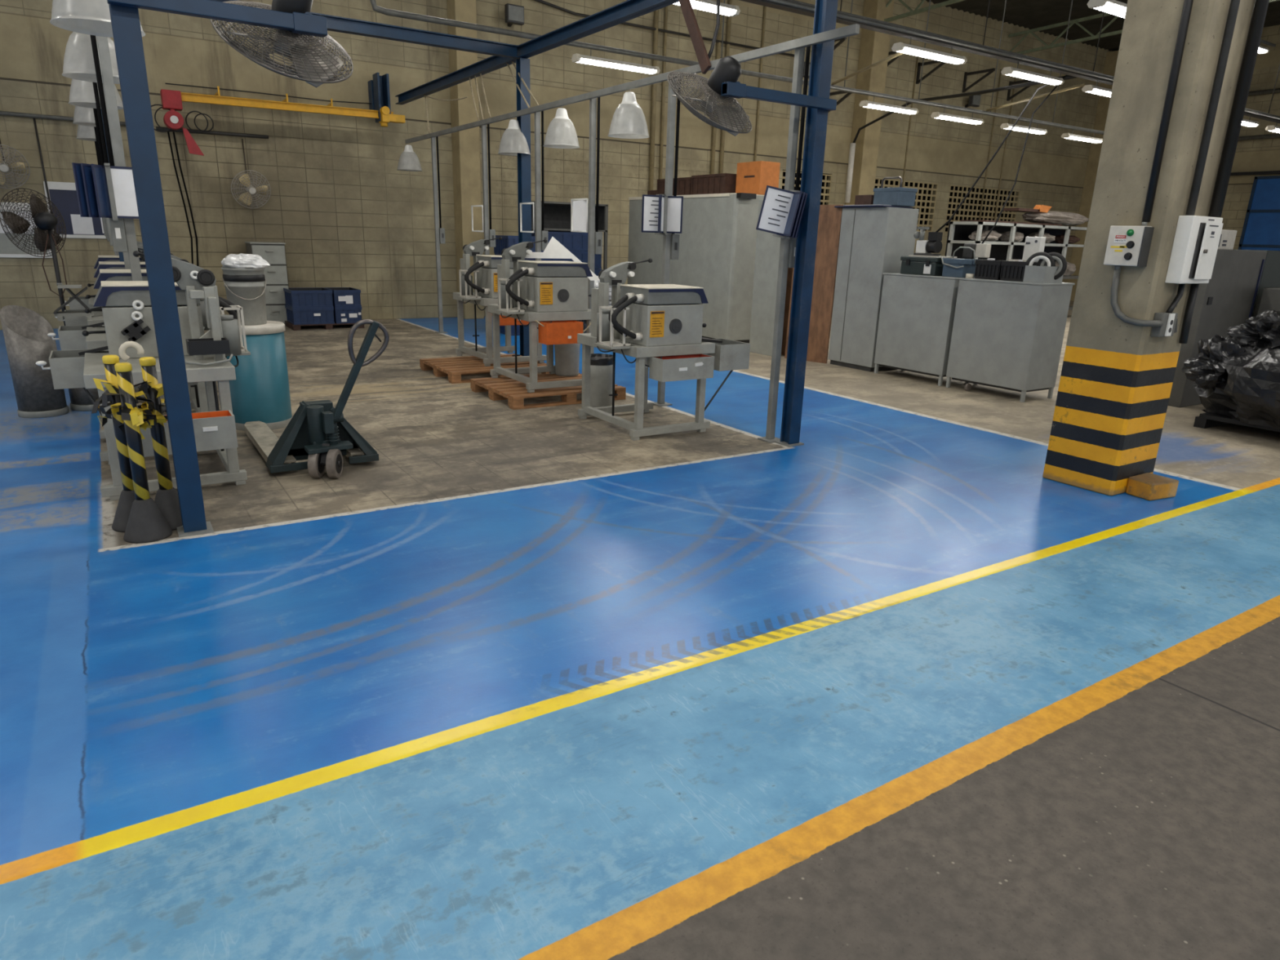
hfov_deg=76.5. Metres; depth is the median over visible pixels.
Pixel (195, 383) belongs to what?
tray
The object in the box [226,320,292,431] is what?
drum
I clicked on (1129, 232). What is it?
lamp
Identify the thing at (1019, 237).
wrapped bundle
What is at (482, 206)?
holder
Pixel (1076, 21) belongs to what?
roof truss
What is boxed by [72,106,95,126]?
pendant lamp
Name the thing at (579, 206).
holder
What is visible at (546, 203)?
shelf
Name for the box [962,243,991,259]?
tool
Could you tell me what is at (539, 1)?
pipe
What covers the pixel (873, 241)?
tall cabinet
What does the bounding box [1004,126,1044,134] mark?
diffuser
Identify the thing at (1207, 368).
bag
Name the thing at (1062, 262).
ring
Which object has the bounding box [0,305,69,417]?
bin
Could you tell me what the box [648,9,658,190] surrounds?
pipe
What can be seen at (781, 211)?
rack
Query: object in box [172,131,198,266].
cable
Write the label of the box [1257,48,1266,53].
diffuser
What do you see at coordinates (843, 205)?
paper sheet
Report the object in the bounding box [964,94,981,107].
floodlight
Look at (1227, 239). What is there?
box
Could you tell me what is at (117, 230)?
switch
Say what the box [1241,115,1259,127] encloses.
tube light
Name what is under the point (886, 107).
diffuser
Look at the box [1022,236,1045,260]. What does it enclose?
control box
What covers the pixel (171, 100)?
hoist
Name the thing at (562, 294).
fan grille
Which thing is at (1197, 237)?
panel
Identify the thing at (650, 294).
hood
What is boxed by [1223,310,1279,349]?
bag
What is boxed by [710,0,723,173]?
pipe
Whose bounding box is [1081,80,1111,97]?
tube light
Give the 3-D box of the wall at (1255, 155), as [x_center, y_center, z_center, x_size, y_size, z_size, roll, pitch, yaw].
[20.179,-7.311,18.533,0.300,7.800,19.750,-9,20,-32]
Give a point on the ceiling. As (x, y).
(1030, 14)
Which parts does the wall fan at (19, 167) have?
motor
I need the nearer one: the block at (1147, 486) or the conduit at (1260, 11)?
the conduit at (1260, 11)
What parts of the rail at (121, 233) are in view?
post, post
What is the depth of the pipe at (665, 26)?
17.30 m
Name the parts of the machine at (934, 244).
casing, motor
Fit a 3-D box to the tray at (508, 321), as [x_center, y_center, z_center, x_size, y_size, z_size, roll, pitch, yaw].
[-1.493,-1.922,9.487,0.400,0.205,0.180,-9,20,-32]
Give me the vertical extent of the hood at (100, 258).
0.133 m
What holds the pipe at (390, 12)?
hanging from the ceiling
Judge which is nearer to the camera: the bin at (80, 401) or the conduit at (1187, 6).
the conduit at (1187, 6)
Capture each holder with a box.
[471,204,484,231]
[520,202,534,232]
[570,198,588,232]
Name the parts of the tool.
motor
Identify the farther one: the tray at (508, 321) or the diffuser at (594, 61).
the diffuser at (594, 61)
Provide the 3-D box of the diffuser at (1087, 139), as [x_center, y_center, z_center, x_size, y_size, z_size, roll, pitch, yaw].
[9.103,-7.003,16.709,1.180,0.033,0.140,-9,20,-32]
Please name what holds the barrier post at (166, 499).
on the floor
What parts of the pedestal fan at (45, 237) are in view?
motor, cord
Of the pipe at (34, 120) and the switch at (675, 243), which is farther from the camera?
the pipe at (34, 120)
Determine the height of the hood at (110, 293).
0.133 m
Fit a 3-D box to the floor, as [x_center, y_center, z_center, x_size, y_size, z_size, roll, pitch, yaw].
[4.494,-1.189,10.148,36.500,0.001,20.050,-9,20,-32]
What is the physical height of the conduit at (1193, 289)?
0.401 m
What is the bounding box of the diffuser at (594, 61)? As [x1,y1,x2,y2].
[577,57,656,74]
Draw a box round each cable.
[164,82,371,104]
[167,131,193,264]
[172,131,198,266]
[707,0,719,58]
[935,75,1067,231]
[981,76,1065,244]
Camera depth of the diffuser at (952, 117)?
14.55 m
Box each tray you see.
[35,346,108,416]
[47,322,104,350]
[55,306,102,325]
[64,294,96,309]
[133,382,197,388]
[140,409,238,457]
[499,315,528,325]
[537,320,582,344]
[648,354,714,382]
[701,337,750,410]
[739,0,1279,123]
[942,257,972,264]
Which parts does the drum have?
lid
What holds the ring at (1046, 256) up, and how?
in the box at (1037, 274)
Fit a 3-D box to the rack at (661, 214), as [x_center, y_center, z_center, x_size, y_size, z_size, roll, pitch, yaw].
[0.203,-2.498,7.635,0.288,0.365,0.298,12,19,31]
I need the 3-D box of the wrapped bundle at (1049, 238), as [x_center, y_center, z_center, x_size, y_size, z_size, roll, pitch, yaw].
[9.559,-5.771,19.349,0.819,0.248,0.563,-9,20,-32]
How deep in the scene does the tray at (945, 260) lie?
9.58 m
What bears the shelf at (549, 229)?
attached to the rack at (557, 215)
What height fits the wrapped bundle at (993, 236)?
0.244 m
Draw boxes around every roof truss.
[884,0,964,22]
[1008,0,1279,53]
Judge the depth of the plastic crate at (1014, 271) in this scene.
8.99 m
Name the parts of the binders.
panel frame, panel frame, panel frame, panel frame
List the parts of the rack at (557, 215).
panel, post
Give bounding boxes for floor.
[0,300,1279,959]
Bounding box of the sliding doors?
[1230,170,1279,250]
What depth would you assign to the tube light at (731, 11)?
8.60 m
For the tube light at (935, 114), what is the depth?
14.51 m
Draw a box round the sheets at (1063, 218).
[1022,210,1088,226]
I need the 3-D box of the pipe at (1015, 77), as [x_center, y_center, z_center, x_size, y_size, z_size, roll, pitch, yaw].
[10.616,-9.082,23.823,0.044,5.200,0.044,-9,20,-32]
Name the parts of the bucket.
bail handle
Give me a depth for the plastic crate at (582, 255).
14.14 m
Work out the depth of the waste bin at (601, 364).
7.99 m
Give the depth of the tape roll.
9.43 m
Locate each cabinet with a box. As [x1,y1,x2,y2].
[244,241,288,325]
[627,192,764,343]
[749,200,780,355]
[827,207,919,371]
[874,272,968,386]
[945,277,1075,402]
[1168,249,1266,407]
[1239,249,1279,316]
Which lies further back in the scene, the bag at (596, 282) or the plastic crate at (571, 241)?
the plastic crate at (571, 241)
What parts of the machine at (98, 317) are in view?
knob, head plate, frame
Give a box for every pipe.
[0,111,125,125]
[32,118,55,230]
[155,126,268,138]
[369,0,1104,134]
[533,0,794,57]
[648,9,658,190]
[658,6,667,179]
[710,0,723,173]
[719,0,732,173]
[753,5,766,161]
[844,142,855,202]
[852,75,1076,142]
[902,56,918,187]
[978,69,1002,220]
[993,76,1016,220]
[1238,133,1279,141]
[1248,88,1279,96]
[1260,39,1275,46]
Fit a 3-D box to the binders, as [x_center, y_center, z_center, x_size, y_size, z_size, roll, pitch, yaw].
[-3.602,-1.959,5.529,0.234,0.365,0.459,14,21,35]
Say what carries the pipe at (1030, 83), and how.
attached to the cable tray at (791, 6)
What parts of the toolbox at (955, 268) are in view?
handle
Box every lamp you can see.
[49,0,145,37]
[62,31,119,84]
[67,79,123,109]
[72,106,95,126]
[75,124,96,141]
[397,142,422,171]
[497,117,530,155]
[543,106,579,148]
[608,88,649,138]
[1126,229,1133,235]
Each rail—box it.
[89,35,145,397]
[180,72,405,126]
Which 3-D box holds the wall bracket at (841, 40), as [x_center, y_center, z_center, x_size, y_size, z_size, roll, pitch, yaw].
[4.423,-9.967,18.848,0.060,0.500,0.900,-9,20,-32]
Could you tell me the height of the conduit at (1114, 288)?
0.354 m
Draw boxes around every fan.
[0,139,30,188]
[0,187,66,325]
[209,0,353,88]
[231,138,271,208]
[666,55,751,136]
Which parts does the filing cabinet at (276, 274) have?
drawer, drawer, drawer, drawer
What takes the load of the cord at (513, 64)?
hanging from the steel frame at (124, 14)
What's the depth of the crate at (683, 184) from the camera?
13.87 m
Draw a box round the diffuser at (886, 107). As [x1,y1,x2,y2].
[865,103,915,114]
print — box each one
[743,175,754,177]
[1209,225,1218,237]
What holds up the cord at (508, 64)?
hanging from the steel frame at (124, 14)
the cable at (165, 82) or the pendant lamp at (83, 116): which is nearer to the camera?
the pendant lamp at (83, 116)
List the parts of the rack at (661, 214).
panel frame, panel frame, panel frame, panel frame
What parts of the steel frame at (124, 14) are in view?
plate, fan arm, fan arm, plate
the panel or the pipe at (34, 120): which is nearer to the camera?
the panel
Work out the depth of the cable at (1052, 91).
11.57 m
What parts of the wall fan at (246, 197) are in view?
cord, motor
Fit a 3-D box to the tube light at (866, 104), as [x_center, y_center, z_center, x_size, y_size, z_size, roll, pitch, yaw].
[4.197,-6.301,13.638,1.280,0.176,0.170,-9,20,-32]
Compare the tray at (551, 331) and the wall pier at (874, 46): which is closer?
the tray at (551, 331)
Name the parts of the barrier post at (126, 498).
post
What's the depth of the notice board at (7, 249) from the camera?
12.17 m
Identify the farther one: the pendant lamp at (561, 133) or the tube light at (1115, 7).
the pendant lamp at (561, 133)
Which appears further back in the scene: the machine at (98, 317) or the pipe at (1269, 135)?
the pipe at (1269, 135)
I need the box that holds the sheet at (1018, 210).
[1003,208,1039,212]
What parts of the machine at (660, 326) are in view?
leg, tower plate, tower post, motor, knob, pedal rod, tower post, head plate, name plate, knob, leg, lever, frame, leg, warning plate, instruction plate, leg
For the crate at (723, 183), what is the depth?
13.11 m
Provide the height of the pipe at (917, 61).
5.200 m
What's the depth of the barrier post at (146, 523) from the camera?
4.33 m
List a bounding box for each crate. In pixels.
[283,287,333,307]
[284,304,334,324]
[324,287,361,306]
[333,306,361,323]
[493,235,542,255]
[499,324,519,335]
[531,231,588,250]
[542,250,601,268]
[585,268,601,277]
[656,177,691,195]
[690,173,736,195]
[974,259,1008,279]
[1000,261,1045,281]
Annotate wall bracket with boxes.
[828,90,852,111]
[833,37,846,50]
[887,51,901,66]
[915,60,946,84]
[962,67,995,93]
[1006,79,1034,101]
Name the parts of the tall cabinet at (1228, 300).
hinge rod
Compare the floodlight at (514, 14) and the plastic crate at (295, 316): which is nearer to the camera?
the plastic crate at (295, 316)
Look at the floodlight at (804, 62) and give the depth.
18.78 m
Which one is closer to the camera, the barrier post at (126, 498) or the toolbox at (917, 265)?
the barrier post at (126, 498)
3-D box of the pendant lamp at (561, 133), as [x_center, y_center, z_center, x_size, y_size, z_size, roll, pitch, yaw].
[-0.888,-4.032,9.205,0.418,0.475,0.418,-9,20,-32]
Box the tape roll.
[965,273,974,278]
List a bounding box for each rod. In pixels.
[831,52,904,84]
[986,83,1085,111]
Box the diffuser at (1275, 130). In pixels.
[1269,128,1279,133]
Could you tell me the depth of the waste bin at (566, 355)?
9.03 m
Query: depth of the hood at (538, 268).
7.91 m
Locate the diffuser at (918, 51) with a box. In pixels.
[897,47,963,64]
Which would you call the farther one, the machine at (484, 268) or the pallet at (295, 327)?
the pallet at (295, 327)
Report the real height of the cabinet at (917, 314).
1.290 m
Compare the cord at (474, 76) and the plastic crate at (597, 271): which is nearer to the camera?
the cord at (474, 76)
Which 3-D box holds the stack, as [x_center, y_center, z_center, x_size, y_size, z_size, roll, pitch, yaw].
[8.561,-5.904,18.660,2.900,0.035,0.650,-9,20,-32]
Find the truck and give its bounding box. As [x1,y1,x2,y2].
[244,319,389,478]
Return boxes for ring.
[1026,252,1055,266]
[1035,252,1066,279]
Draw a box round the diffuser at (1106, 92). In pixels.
[1085,88,1111,97]
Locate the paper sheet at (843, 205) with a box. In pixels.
[843,204,891,205]
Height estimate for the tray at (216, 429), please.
0.200 m
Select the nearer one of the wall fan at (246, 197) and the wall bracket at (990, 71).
the wall fan at (246, 197)
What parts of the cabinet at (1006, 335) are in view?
leg, rail, leg, leg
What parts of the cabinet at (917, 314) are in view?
leg, rail, leg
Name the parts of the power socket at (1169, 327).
plate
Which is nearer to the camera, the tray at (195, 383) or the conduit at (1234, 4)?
the conduit at (1234, 4)
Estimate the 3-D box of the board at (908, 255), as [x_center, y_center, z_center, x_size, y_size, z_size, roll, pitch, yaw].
[3.607,-2.756,10.015,0.280,0.014,0.500,-9,20,-32]
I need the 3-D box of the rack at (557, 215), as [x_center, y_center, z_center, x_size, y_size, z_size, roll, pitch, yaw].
[-1.338,-3.760,14.369,1.335,2.160,0.730,-9,20,-32]
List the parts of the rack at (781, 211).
panel frame, panel frame, panel frame, panel frame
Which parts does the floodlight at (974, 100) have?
glass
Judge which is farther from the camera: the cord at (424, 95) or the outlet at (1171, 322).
the cord at (424, 95)
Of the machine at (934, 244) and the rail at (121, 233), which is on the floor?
the rail at (121, 233)
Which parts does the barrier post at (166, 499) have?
post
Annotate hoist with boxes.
[151,88,213,155]
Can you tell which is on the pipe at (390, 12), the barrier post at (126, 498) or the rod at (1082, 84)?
the rod at (1082, 84)
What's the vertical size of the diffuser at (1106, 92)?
0.033 m
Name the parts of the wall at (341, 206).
block panel, block panel, block panel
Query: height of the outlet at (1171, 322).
0.082 m
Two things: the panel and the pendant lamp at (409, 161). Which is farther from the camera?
the pendant lamp at (409, 161)
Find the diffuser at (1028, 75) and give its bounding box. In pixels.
[1005,71,1061,84]
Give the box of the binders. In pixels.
[71,162,138,220]
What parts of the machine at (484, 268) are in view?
leg, tower plate, tower post, motor, tower post, pedal rod, head plate, name plate, leg, lever, instruction plate, frame, leg, leg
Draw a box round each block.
[647,190,657,195]
[1125,472,1178,500]
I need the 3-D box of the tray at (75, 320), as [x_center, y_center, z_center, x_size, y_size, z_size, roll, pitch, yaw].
[-5.580,-1.443,8.253,0.522,0.683,0.423,-9,20,-32]
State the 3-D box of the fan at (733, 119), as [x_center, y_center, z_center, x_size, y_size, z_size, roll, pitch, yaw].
[0.496,-2.692,5.728,0.552,0.507,0.696,17,22,41]
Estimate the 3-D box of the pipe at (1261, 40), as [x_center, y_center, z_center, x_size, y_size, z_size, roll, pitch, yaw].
[11.320,-9.124,14.651,1.800,2.125,0.050,-9,20,-32]
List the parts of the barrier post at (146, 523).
post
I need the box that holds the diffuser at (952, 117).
[934,115,981,124]
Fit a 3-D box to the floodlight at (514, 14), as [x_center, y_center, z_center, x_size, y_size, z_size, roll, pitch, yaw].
[-2.369,-8.616,15.077,0.340,0.309,0.344,-9,20,-32]
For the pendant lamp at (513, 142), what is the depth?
10.15 m
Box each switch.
[115,227,121,238]
[674,242,677,249]
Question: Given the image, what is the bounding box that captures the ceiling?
[920,0,1279,51]
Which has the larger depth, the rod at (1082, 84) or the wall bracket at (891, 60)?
the wall bracket at (891, 60)
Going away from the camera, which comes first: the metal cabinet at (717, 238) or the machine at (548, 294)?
the machine at (548, 294)
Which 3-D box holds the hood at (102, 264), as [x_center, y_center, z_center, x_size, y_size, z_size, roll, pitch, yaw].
[-5.047,-2.080,8.028,0.609,0.133,0.444,-9,20,-32]
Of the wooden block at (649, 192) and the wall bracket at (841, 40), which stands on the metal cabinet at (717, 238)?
the wooden block at (649, 192)
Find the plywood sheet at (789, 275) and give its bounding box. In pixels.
[781,267,792,355]
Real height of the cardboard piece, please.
0.160 m
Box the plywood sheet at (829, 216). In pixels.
[784,204,843,363]
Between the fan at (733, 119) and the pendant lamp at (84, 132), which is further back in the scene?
the pendant lamp at (84, 132)
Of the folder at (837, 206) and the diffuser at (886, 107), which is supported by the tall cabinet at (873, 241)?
the folder at (837, 206)
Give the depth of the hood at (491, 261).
9.32 m
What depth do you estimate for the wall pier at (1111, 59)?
25.90 m
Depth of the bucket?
6.55 m
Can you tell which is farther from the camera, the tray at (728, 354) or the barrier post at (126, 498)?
the tray at (728, 354)
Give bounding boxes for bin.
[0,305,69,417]
[68,387,100,411]
[554,343,580,376]
[590,353,613,407]
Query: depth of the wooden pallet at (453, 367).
9.66 m
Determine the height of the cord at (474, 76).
0.632 m
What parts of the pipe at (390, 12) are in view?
hanger rod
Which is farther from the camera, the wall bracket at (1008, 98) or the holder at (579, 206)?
the wall bracket at (1008, 98)
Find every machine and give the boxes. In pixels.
[35,250,250,500]
[47,248,209,438]
[55,244,191,399]
[64,241,145,309]
[453,236,546,366]
[488,238,594,392]
[577,257,750,440]
[913,226,942,256]
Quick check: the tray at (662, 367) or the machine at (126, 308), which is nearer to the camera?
the machine at (126, 308)
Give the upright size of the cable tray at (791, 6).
3.360 m
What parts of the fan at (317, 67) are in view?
motor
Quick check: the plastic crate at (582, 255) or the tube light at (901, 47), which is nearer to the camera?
the tube light at (901, 47)
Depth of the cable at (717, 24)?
6.93 m
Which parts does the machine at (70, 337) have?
knob, frame, head plate, leg, pedal rod, leg, motor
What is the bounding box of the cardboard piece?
[1033,204,1051,213]
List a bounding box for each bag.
[220,253,270,268]
[594,275,611,300]
[1181,333,1252,389]
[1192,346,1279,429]
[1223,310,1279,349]
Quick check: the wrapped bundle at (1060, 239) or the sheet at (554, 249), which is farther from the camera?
the wrapped bundle at (1060, 239)
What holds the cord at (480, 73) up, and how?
hanging from the steel frame at (124, 14)
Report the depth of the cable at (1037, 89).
11.10 m
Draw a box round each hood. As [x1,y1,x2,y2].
[93,255,145,268]
[93,261,146,277]
[93,269,147,288]
[93,280,200,306]
[476,254,535,268]
[517,260,592,276]
[619,284,708,304]
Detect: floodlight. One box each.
[504,3,524,26]
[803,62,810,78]
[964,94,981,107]
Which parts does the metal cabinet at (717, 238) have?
rail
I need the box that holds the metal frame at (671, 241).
[404,23,859,443]
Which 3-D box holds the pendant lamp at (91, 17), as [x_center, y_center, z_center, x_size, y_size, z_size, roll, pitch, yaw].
[-2.803,-2.571,4.149,0.418,0.475,0.418,-9,20,-32]
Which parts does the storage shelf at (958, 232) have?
post, post, panel, post, post, post, post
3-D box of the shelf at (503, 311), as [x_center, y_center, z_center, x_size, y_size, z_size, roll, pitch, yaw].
[-1.262,-1.653,7.978,0.220,0.020,0.290,-9,20,-32]
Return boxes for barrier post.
[91,355,138,532]
[102,362,172,542]
[137,356,182,530]
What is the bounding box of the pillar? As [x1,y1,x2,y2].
[1042,0,1255,495]
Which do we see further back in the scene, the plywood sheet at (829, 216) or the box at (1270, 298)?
the plywood sheet at (829, 216)
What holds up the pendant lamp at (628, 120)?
hanging from the metal frame at (671, 241)
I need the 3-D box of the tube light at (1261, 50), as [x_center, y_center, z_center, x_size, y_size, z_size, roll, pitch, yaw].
[11.204,-8.024,14.925,1.280,0.176,0.170,-9,20,-32]
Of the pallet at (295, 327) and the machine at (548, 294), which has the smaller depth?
the machine at (548, 294)
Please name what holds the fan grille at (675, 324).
attached to the machine at (660, 326)
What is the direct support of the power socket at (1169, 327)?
attached to the pillar
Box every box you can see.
[735,160,780,195]
[854,194,874,204]
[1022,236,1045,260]
[1022,265,1062,283]
[1103,222,1154,269]
[1217,229,1236,249]
[1257,287,1279,315]
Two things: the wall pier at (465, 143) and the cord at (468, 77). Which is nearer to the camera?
the cord at (468, 77)
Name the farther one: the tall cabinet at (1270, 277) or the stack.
the stack
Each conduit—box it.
[1111,269,1163,326]
[1141,0,1193,222]
[1165,284,1185,312]
[1178,283,1199,343]
[1185,0,1239,215]
[1208,0,1269,217]
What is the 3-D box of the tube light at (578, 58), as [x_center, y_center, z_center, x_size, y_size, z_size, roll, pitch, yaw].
[-0.308,-5.596,10.839,1.280,0.176,0.170,-9,20,-32]
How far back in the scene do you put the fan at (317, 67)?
4.16 m
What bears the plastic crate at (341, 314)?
on the pallet at (295, 327)
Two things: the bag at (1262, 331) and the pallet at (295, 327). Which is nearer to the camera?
the bag at (1262, 331)
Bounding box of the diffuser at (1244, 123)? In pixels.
[1241,121,1257,126]
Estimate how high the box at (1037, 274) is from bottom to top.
0.175 m
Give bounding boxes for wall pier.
[446,0,484,319]
[844,0,893,204]
[1066,50,1118,301]
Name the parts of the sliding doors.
rail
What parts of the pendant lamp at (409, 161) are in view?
lamp shade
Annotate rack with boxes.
[531,200,608,269]
[641,194,683,235]
[755,185,808,239]
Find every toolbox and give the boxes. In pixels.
[873,176,917,206]
[900,256,954,275]
[940,246,976,277]
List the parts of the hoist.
pennant plate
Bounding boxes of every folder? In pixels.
[834,205,859,208]
[859,204,912,208]
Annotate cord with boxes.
[423,94,467,101]
[424,94,430,133]
[468,77,479,120]
[474,75,484,119]
[480,73,491,117]
[506,62,529,107]
[511,61,538,105]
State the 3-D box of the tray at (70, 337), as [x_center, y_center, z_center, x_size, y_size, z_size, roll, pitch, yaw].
[-4.739,-1.042,7.002,0.522,0.683,0.423,-9,20,-32]
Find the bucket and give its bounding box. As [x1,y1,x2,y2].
[221,266,266,325]
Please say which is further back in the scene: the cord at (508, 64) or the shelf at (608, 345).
the cord at (508, 64)
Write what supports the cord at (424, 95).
hanging from the steel frame at (124, 14)
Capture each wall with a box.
[0,0,1112,329]
[1219,24,1279,249]
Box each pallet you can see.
[284,320,364,330]
[419,353,549,383]
[470,373,626,409]
[1193,412,1279,431]
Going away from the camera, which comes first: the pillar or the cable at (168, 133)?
the pillar
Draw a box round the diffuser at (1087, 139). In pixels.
[1065,136,1101,142]
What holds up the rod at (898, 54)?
attached to the pipe at (390, 12)
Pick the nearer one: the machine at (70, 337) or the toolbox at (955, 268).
the machine at (70, 337)
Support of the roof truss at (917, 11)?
attached to the ceiling
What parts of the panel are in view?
door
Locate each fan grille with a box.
[557,288,568,301]
[669,318,682,333]
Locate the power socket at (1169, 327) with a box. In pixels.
[1150,311,1177,337]
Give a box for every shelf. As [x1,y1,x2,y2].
[233,347,250,355]
[457,296,480,300]
[495,309,524,314]
[531,200,608,206]
[531,227,608,231]
[594,342,631,349]
[944,221,1087,310]
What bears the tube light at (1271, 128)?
hanging from the cable tray at (791, 6)
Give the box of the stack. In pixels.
[960,219,1062,226]
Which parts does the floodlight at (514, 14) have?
glass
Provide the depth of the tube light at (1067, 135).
16.60 m
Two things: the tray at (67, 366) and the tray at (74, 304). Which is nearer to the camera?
the tray at (67, 366)
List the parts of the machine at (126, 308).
knob, leg, lever, frame, head plate, tower post, dish, handle, leg, tower plate, tower post, pedal rod, leg, motor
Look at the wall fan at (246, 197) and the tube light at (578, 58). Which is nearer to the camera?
the tube light at (578, 58)
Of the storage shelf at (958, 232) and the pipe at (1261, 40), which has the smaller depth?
the pipe at (1261, 40)
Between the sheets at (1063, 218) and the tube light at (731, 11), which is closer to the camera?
the tube light at (731, 11)
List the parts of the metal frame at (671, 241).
post, post, post, post, rail, plate, post, plate, post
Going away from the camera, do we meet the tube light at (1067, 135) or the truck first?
the truck
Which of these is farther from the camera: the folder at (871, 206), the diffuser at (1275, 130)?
the diffuser at (1275, 130)
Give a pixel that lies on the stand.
(60, 315)
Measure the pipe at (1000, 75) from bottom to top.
5.200 m
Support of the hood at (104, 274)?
attached to the machine at (70, 337)
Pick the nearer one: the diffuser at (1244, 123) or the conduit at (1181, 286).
the conduit at (1181, 286)
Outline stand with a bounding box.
[53,284,93,320]
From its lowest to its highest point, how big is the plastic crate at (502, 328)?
0.315 m
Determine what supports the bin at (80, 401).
on the floor
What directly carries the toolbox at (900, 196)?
on the folder at (871, 206)
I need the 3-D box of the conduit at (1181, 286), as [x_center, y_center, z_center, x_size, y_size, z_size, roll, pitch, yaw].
[3.548,-1.201,5.382,0.150,0.201,0.045,-9,20,-32]
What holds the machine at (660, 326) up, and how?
on the floor
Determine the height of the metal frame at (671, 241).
3.100 m
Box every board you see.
[0,202,52,257]
[43,181,106,238]
[908,254,956,257]
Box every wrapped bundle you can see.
[968,230,1002,241]
[998,231,1023,242]
[1025,231,1055,243]
[1054,234,1079,244]
[1054,261,1075,275]
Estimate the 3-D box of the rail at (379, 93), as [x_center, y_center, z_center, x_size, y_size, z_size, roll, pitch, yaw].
[-5.767,-6.375,13.311,3.661,0.840,0.650,-9,20,-32]
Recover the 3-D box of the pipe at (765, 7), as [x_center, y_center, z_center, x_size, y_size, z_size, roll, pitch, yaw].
[2.727,-8.559,18.684,0.059,5.500,0.059,-9,20,-32]
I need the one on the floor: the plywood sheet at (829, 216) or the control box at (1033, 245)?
the plywood sheet at (829, 216)
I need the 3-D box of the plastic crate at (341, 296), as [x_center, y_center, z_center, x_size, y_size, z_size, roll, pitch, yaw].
[-5.105,-3.144,13.959,0.440,0.280,0.686,-9,20,-32]
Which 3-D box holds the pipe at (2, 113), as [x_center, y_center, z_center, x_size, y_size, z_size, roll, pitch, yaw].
[-9.713,-5.191,11.358,4.900,0.069,0.059,-9,20,-32]
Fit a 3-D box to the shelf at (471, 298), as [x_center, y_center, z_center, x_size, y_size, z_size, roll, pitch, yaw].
[-1.976,-2.121,9.467,0.220,0.020,0.290,-9,20,-32]
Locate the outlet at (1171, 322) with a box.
[1168,320,1173,332]
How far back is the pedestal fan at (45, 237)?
8.15 m
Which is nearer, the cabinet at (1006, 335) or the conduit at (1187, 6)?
the conduit at (1187, 6)
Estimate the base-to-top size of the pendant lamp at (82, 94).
0.475 m
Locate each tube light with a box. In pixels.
[571,48,660,75]
[674,0,740,17]
[859,96,919,114]
[891,37,967,65]
[930,108,983,124]
[1000,62,1064,85]
[1000,119,1047,134]
[1061,129,1102,143]
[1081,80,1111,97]
[1087,0,1127,17]
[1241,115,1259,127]
[1257,42,1269,53]
[1265,121,1279,133]
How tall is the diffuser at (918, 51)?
0.033 m
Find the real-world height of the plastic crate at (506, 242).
0.315 m
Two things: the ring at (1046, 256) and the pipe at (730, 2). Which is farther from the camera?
the pipe at (730, 2)
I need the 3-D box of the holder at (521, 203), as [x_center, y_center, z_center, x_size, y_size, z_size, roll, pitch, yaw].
[-1.416,-3.292,10.193,0.026,0.364,0.293,-14,23,-41]
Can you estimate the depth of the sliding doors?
22.60 m
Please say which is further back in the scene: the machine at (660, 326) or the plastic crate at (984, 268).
the plastic crate at (984, 268)
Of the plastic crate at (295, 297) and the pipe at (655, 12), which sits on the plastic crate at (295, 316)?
the plastic crate at (295, 297)
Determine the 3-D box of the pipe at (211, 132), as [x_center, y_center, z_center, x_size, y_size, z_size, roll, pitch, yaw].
[-6.874,-5.600,13.109,1.620,0.069,0.059,-9,20,-32]
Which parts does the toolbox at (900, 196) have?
handle, lid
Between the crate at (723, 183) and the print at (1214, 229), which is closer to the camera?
the print at (1214, 229)
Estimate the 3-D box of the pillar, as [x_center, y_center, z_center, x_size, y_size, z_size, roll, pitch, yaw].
[3.491,-3.599,4.943,0.540,7.550,0.520,-9,20,-32]
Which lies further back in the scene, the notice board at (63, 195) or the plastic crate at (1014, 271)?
the notice board at (63, 195)
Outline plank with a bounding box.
[678,0,711,74]
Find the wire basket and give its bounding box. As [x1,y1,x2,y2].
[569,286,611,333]
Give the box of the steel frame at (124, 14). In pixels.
[101,0,838,537]
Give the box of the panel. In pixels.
[1164,215,1223,284]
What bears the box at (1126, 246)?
attached to the pillar
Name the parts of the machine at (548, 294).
leg, tower plate, tower post, motor, knob, pedal rod, name plate, head plate, tower post, knob, leg, frame, lever, instruction plate, leg, hanging cord, leg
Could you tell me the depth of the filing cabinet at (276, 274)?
13.60 m
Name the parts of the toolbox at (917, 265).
lid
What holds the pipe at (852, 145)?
attached to the pipe at (1030, 83)
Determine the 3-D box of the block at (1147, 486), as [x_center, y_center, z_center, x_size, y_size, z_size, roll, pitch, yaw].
[3.600,0.049,5.716,0.288,0.125,0.223,-9,20,-32]
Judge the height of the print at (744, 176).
0.030 m
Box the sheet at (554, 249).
[524,236,599,280]
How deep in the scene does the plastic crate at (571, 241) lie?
13.96 m

